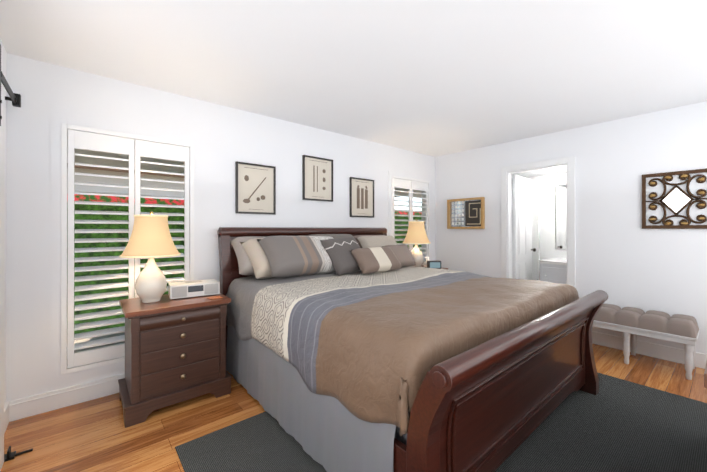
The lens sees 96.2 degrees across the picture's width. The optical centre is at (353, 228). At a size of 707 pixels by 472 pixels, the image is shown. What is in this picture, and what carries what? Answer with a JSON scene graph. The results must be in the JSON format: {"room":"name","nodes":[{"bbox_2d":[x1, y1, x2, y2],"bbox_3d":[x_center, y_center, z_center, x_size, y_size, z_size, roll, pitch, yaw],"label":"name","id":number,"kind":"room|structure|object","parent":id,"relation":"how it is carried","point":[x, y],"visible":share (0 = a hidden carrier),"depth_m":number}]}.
{"room":"bedroom","nodes":[
{"label":"bedroom","id":0,"kind":"room"},
{"bbox_2d":[0,39,6,405],"bbox_3d":[-1.201,0.059,0.677,0.150,2.440,3.580,0,0,-40],"label":"wall","id":1,"kind":"structure","parent":0,"point":[3,61],"depth_m":2.07},
{"bbox_2d":[1,71,20,106],"bbox_3d":[-1.445,-0.823,1.146,0.078,0.075,2.350,0,0,-40],"label":"barn door rail","id":2,"kind":"object","parent":1,"relation":"attached to","point":[15,98],"visible":0.81,"depth_m":1.96},
{"bbox_2d":[0,44,4,470],"bbox_3d":[-1.572,0.167,1.318,0.047,2.191,1.020,0,0,-40],"label":"slider","id":3,"kind":"object","parent":2,"relation":"hanging from","point":[2,171],"visible":1,"depth_m":1.67},
{"bbox_2d":[6,53,434,401],"bbox_3d":[-0.532,0.064,3.674,5.030,2.440,0.150,0,0,-40],"label":"wall","id":4,"kind":"structure","parent":0,"point":[229,137],"depth_m":2.63},
{"bbox_2d":[50,114,200,384],"bbox_3d":[-1.756,0.150,2.543,0.980,1.905,0.007,0,0,-40],"label":"window frame","id":5,"kind":"structure","parent":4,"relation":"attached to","point":[56,376],"depth_m":2.26},
{"bbox_2d":[61,123,193,374],"bbox_3d":[-1.771,0.150,2.561,0.870,1.795,0.080,0,0,-40],"label":"window shutters","id":6,"kind":"object","parent":4,"relation":"attached to","point":[91,139],"visible":0.65,"depth_m":2.43},
{"bbox_2d":[235,161,275,214],"bbox_3d":[-0.977,-0.392,3.186,0.410,0.500,0.022,0,0,-40],"label":"picture","id":7,"kind":"object","parent":4,"relation":"attached to","point":[255,188],"visible":1,"depth_m":3.17},
{"bbox_2d":[302,155,332,201],"bbox_3d":[-0.406,-0.566,3.666,0.410,0.500,0.022,0,0,-40],"label":"picture","id":8,"kind":"object","parent":4,"relation":"attached to","point":[317,178],"visible":1,"depth_m":3.66},
{"bbox_2d":[4,156,706,433],"bbox_3d":[0.714,0.224,2.284,4.850,2.115,3.580,0,0,-40],"label":"trim","id":9,"kind":"structure","parent":4,"relation":"attached to","point":[24,407],"depth_m":3.35},
{"bbox_2d":[350,177,373,217],"bbox_3d":[0.114,-0.390,4.103,0.410,0.500,0.022,0,0,-40],"label":"picture","id":10,"kind":"object","parent":4,"relation":"attached to","point":[361,197],"visible":1,"depth_m":4.09},
{"bbox_2d":[388,171,431,260],"bbox_3d":[0.866,0.153,4.746,0.990,1.905,0.007,0,0,-40],"label":"window frame","id":11,"kind":"structure","parent":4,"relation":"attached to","point":[390,173],"depth_m":4.66},
{"bbox_2d":[391,175,429,263],"bbox_3d":[0.851,0.153,4.764,0.880,1.795,0.080,0,0,-40],"label":"window shutters","id":12,"kind":"object","parent":4,"relation":"attached to","point":[410,184],"visible":0.38,"depth_m":4.74},
{"bbox_2d":[0,343,706,471],"bbox_3d":[0.668,1.331,2.244,5.030,0.100,3.880,0,0,-40],"label":"floor","id":13,"kind":"structure","parent":0,"point":[94,435],"depth_m":2.06},
{"bbox_2d":[4,446,32,461],"bbox_3d":[-1.907,1.256,1.780,0.150,0.050,0.060,0,0,-40],"label":"floor guide","id":14,"kind":"object","parent":13,"relation":"attached to","point":[9,455],"visible":0.97,"depth_m":1.77},
{"bbox_2d":[118,293,231,427],"bbox_3d":[-1.361,0.914,2.429,0.682,0.735,0.528,0,0,-40],"label":"nightstand","id":15,"kind":"object","parent":13,"relation":"on","point":[175,351],"visible":1,"depth_m":2.24},
{"bbox_2d":[120,211,179,302],"bbox_3d":[-1.508,0.210,2.364,0.382,0.672,0.382,0,0,-40],"label":"lamp","id":16,"kind":"object","parent":15,"relation":"on","point":[150,239],"visible":1,"depth_m":2.28},
{"bbox_2d":[168,279,219,298],"bbox_3d":[-1.297,0.492,2.579,0.350,0.108,0.202,0,0,-34],"label":"radio","id":17,"kind":"object","parent":15,"relation":"on","point":[186,289],"visible":1,"depth_m":2.51},
{"bbox_2d":[207,296,222,299],"bbox_3d":[-1.077,0.543,2.465,0.090,0.006,0.090,0,0,40],"label":"coaster","id":18,"kind":"object","parent":15,"relation":"on","point":[214,297],"visible":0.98,"depth_m":2.46},
{"bbox_2d":[217,227,607,471],"bbox_3d":[0.354,0.637,2.674,2.160,1.290,2.438,0,0,-40],"label":"bed","id":19,"kind":"object","parent":13,"relation":"on","point":[361,350],"visible":1,"depth_m":1.75},
{"bbox_2d":[175,372,706,471],"bbox_3d":[0.917,1.276,1.892,3.060,0.010,2.440,0,0,-40],"label":"rug","id":20,"kind":"object","parent":13,"relation":"on","point":[614,424],"visible":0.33,"depth_m":1.89},
{"bbox_2d":[592,304,699,379],"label":"bench","id":21,"kind":"object","parent":13,"relation":"on","point":[631,323],"visible":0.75,"depth_m":2.89},
{"bbox_2d":[704,360,706,387],"bbox_3d":[1.721,0.830,1.185,1.700,0.900,0.501,0,0,-40],"label":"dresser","id":22,"kind":"object","parent":13,"relation":"on","point":[705,378],"visible":1,"depth_m":0.83},
{"bbox_3d":[0.890,0.918,4.320,0.682,0.735,0.528,0,0,-40],"label":"nightstand","id":23,"kind":"object","parent":13,"relation":"on","visible":0},
{"bbox_2d":[403,219,430,266],"bbox_3d":[0.872,0.213,4.389,0.382,0.672,0.382,0,0,-40],"label":"lamp","id":24,"kind":"object","parent":23,"relation":"on","point":[416,235],"visible":0.98,"depth_m":4.29},
{"bbox_2d":[427,260,440,268],"bbox_3d":[1.080,0.494,4.250,0.170,0.110,0.092,0,0,-5],"label":"alarm clock","id":25,"kind":"object","parent":23,"relation":"on","point":[434,264],"visible":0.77,"depth_m":4.21},
{"bbox_2d":[0,0,706,156],"bbox_3d":[0.668,-1.208,2.248,5.030,0.100,3.880,0,0,-40],"label":"ceiling","id":26,"kind":"structure","parent":0,"point":[435,78],"depth_m":2.14},
{"bbox_2d":[512,167,565,178],"bbox_3d":[2.905,-0.905,4.473,1.320,0.100,2.550,0,0,-40],"label":"ceiling","id":27,"kind":"structure","parent":0,"point":[540,172],"depth_m":4.91},
{"bbox_2d":[548,167,565,183],"bbox_3d":[2.889,-0.738,4.492,0.230,0.229,0.230,0,0,-40],"label":"bathroom ceiling light","id":28,"kind":"object","parent":27,"relation":"attached to","point":[556,179],"visible":0.9,"depth_m":4.44},
{"bbox_2d":[512,173,566,279],"bbox_3d":[3.373,0.066,4.864,0.100,2.440,2.550,0,0,-40],"label":"wall","id":29,"kind":"structure","parent":0,"point":[543,194],"depth_m":5.13},
{"bbox_2d":[555,185,565,249],"bbox_3d":[3.553,-0.165,4.559,0.012,1.000,1.150,0,0,-40],"label":"bathroom mirror","id":30,"kind":"object","parent":29,"relation":"attached to","point":[560,217],"visible":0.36,"depth_m":4.94},
{"bbox_2d":[435,101,706,353],"bbox_3d":[2.525,0.064,3.806,0.120,2.440,3.580,0,0,-40],"label":"wall","id":31,"kind":"structure","parent":0,"point":[623,258],"depth_m":3.37},
{"bbox_2d":[447,197,484,228],"bbox_3d":[1.656,-0.214,4.703,0.053,0.450,0.580,0,0,-40],"label":"art","id":32,"kind":"object","parent":31,"relation":"attached to","point":[466,213],"visible":1,"depth_m":4.70},
{"bbox_2d":[513,175,535,279],"bbox_3d":[2.436,0.273,4.551,0.675,2.000,0.178,0,0,-44],"label":"bathroom door","id":33,"kind":"structure","parent":31,"relation":"in","point":[522,228],"depth_m":4.47},
{"bbox_2d":[642,168,706,228],"bbox_3d":[3.083,-0.267,3.028,0.018,0.546,0.488,0,0,-40],"label":"decor","id":34,"kind":"object","parent":31,"relation":"attached to","point":[676,200],"visible":1,"depth_m":3.03},
{"bbox_3d":[2.860,1.335,4.431,1.440,0.100,2.550,0,0,-40],"label":"floor","id":35,"kind":"structure","parent":0,"visible":0},
{"bbox_2d":[538,210,539,279],"bbox_3d":[2.684,0.510,4.579,0.140,1.550,0.140,0,0,-40],"label":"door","id":36,"kind":"structure","parent":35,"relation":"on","point":[539,240],"depth_m":4.57},
{"bbox_2d":[538,262,566,283],"bbox_3d":[3.397,0.900,4.289,0.580,0.770,1.420,0,0,-40],"label":"bathroom vanity","id":37,"kind":"object","parent":35,"relation":"on","point":[553,270],"depth_m":4.52},
{"bbox_2d":[538,258,566,265],"bbox_3d":[3.393,0.495,4.299,0.574,0.040,1.440,0,0,-40],"label":"countertop","id":38,"kind":"structure","parent":37,"relation":"on","point":[564,261],"depth_m":4.65},
{"label":"outside","id":39,"kind":"structure","parent":0,"visible":0},
{"bbox_2d":[74,332,124,351],"bbox_3d":[-4.290,1.362,8.357,17.000,0.100,11.840,0,0,-40],"label":"ground","id":40,"kind":"structure","parent":39,"point":[98,337],"depth_m":3.68},
{"bbox_2d":[67,163,399,197],"bbox_3d":[-6.008,-0.370,10.405,21.000,3.370,1.700,0,0,-40],"label":"neighbour","id":41,"kind":"structure","parent":40,"relation":"on","point":[102,180],"depth_m":9.34},
{"bbox_2d":[67,202,421,333],"bbox_3d":[-2.020,0.497,5.656,17.000,1.620,0.900,0,0,-40],"label":"hedge","id":42,"kind":"object","parent":40,"relation":"on","point":[108,226],"depth_m":4.10},
{"bbox_2d":[67,194,421,214],"bbox_3d":[-2.020,-0.363,5.657,17.000,0.100,1.000,0,0,-40],"label":"flowers","id":43,"kind":"object","parent":42,"relation":"on","point":[79,197],"depth_m":4.18},
{"bbox_2d":[67,130,421,196],"bbox_3d":[-0.293,0.116,5.155,11.000,2.380,1.790,0,0,-40],"label":"patio cover","id":44,"kind":"object","parent":40,"relation":"on","point":[111,162],"depth_m":4.02}
]}

